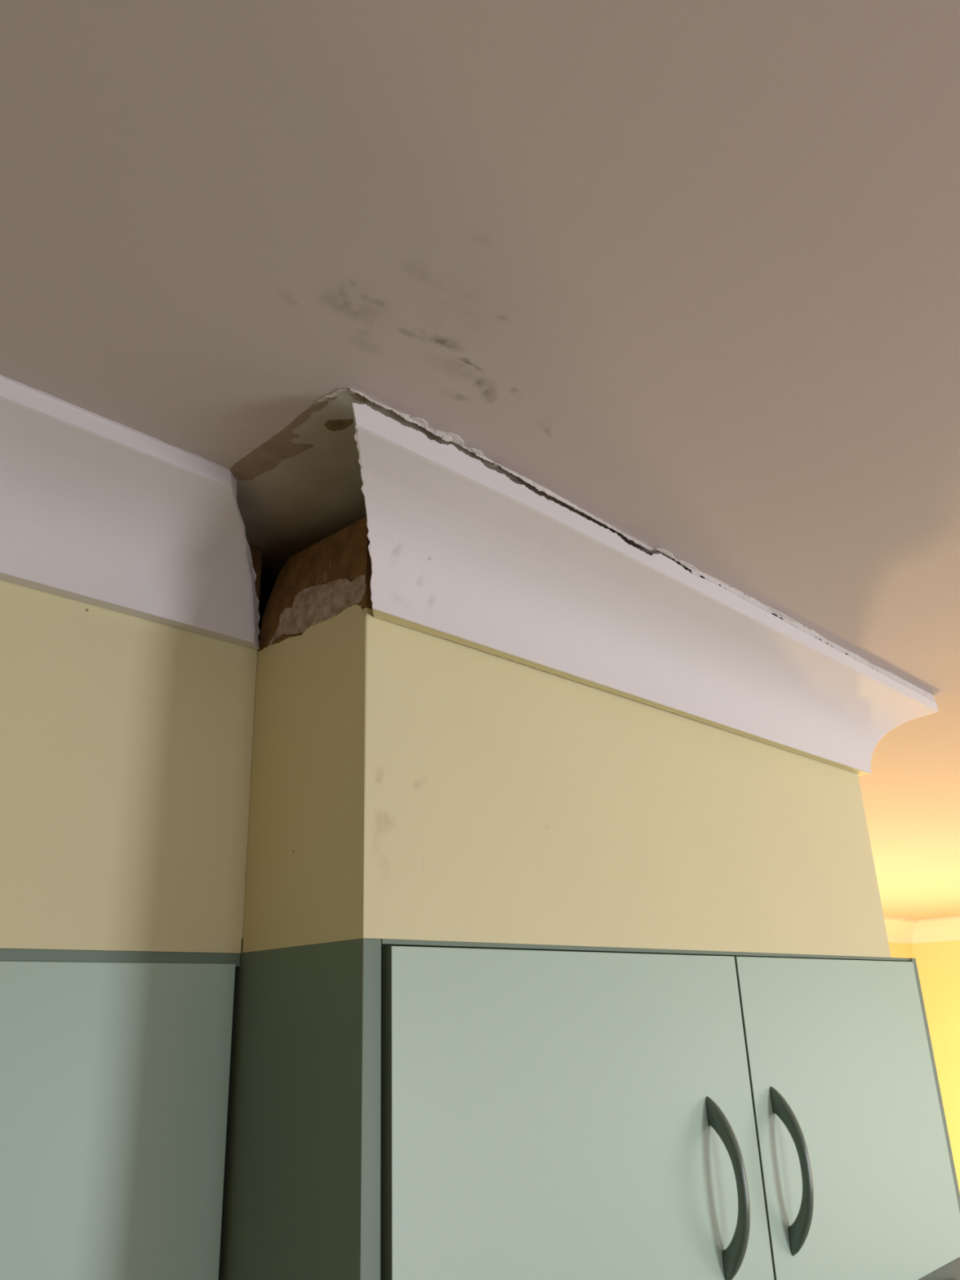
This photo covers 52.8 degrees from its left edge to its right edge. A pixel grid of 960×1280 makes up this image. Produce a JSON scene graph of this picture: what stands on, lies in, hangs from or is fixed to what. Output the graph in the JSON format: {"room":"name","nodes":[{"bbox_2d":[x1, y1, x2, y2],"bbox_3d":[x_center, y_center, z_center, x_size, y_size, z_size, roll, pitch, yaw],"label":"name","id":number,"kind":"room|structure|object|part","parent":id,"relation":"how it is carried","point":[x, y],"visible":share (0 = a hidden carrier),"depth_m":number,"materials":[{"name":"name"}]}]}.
{"room":"kitchen","nodes":[
{"label":"kitchen","id":0,"kind":"room"},
{"bbox_2d":[0,542,262,953],"bbox_3d":[-1.174,0.845,-0.021,0.360,2.558,2.400,-21,-28,40],"label":"wall","id":1,"kind":"structure","parent":0,"point":[126,740],"depth_m":0.93,"materials":[{"name":"yellow paint"}]},
{"bbox_2d":[0,948,239,1279],"bbox_3d":[-0.755,0.546,0.523,0.292,0.720,1.219,-21,-28,40],"label":"upper cabinet","id":2,"kind":"object","parent":1,"relation":"attached to","point":[115,1065],"visible":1,"depth_m":0.84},
{"bbox_3d":[-0.671,0.180,0.566,0.019,0.013,1.219,-21,-28,40],"label":"rail","id":3,"kind":"part","parent":2,"relation":"part of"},
{"bbox_2d":[0,374,259,649],"bbox_3d":[-1.042,-0.352,0.264,0.122,0.132,2.402,-21,-28,40],"label":"crown molding","id":4,"kind":"structure","parent":1,"relation":"attached to","point":[95,509],"depth_m":0.94,"materials":[{"name":"paint"}]},
{"bbox_2d":[218,937,959,1279],"bbox_3d":[0.249,0.653,1.274,0.337,0.446,1.245,-21,-28,40],"label":"upper cabinet","id":5,"kind":"object","parent":1,"relation":"attached to","point":[398,1109],"visible":1,"depth_m":0.98,"materials":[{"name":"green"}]},
{"bbox_3d":[-0.193,0.514,0.874,0.291,0.446,0.021,-21,-28,40],"label":"panel","id":6,"kind":"part","parent":5,"relation":"part of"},
{"bbox_3d":[0.129,0.550,0.995,0.018,0.436,0.596,-21,-28,40],"label":"door","id":7,"kind":"part","parent":5,"relation":"part of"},
{"bbox_3d":[0.332,0.417,1.286,0.013,0.004,1.222,-21,-28,40],"label":"rail","id":8,"kind":"part","parent":5,"relation":"part of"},
{"bbox_3d":[0.286,0.622,1.097,0.040,0.189,0.013,-21,-28,40],"label":"handle","id":9,"kind":"part","parent":5,"relation":"part of","materials":[{"name":"grey metal"}]},
{"bbox_3d":[0.393,0.658,1.201,0.040,0.189,0.013,-21,-28,40],"label":"handle","id":10,"kind":"part","parent":5,"relation":"part of","materials":[{"name":"grey metal"}]},
{"bbox_3d":[0.546,0.693,1.403,0.018,0.436,0.596,-21,-28,40],"label":"door","id":11,"kind":"part","parent":5,"relation":"part of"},
{"bbox_3d":[0.660,0.805,1.704,0.296,0.446,0.018,-21,-28,40],"label":"panel","id":12,"kind":"part","parent":5,"relation":"part of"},
{"bbox_2d":[918,1257,959,1279],"bbox_3d":[0.475,1.003,1.368,0.331,0.153,0.592,-21,-28,40],"label":"hood","id":13,"kind":"object","parent":5,"relation":"attached to","point":[950,1271],"visible":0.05,"depth_m":1.48,"materials":[{"name":"metal"}]},
{"bbox_2d":[0,0,959,919],"bbox_3d":[1.775,0.271,2.370,5.440,0.062,9.470,-21,-28,40],"label":"ceiling","id":14,"kind":"structure","parent":0,"point":[682,275],"depth_m":0.73,"materials":[{"name":"paint"}]},
{"bbox_2d":[240,515,890,957],"bbox_3d":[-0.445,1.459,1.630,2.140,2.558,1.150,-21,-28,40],"label":"soffit","id":15,"kind":"structure","parent":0,"point":[406,783],"depth_m":1.05,"materials":[{"name":"yellow paint"}]},
{"bbox_2d":[352,402,938,773],"bbox_3d":[0.326,0.027,1.343,0.122,0.146,1.384,-21,-28,40],"label":"crown molding","id":16,"kind":"structure","parent":15,"relation":"attached to","point":[461,552],"depth_m":1.15,"materials":[{"name":"paint"}]},
{"bbox_2d":[888,942,913,958],"bbox_3d":[1.205,2.608,4.747,0.100,2.558,5.921,-21,-28,40],"label":"wall","id":17,"kind":"structure","parent":0,"point":[896,949],"depth_m":6.84,"materials":[{"name":"yellow paint"}]},
{"bbox_2d":[884,916,918,943],"bbox_3d":[1.177,1.431,5.041,0.130,0.150,5.721,-21,-28,40],"label":"crown molding","id":18,"kind":"structure","parent":17,"relation":"attached to","point":[900,931],"depth_m":6.76,"materials":[{"name":"paint"}]},
{"bbox_2d":[911,940,959,1192],"bbox_3d":[4.231,2.866,5.701,2.890,2.558,0.100,-21,-28,40],"label":"wall","id":19,"kind":"structure","parent":0,"point":[938,963],"depth_m":6.73,"materials":[{"name":"yellow paint"}]},
{"bbox_2d":[912,916,959,943],"bbox_3d":[4.110,1.717,6.058,2.890,0.150,0.130,-21,-28,40],"label":"crown molding","id":20,"kind":"structure","parent":19,"relation":"attached to","point":[944,929],"depth_m":6.83,"materials":[{"name":"paint"}]}
]}

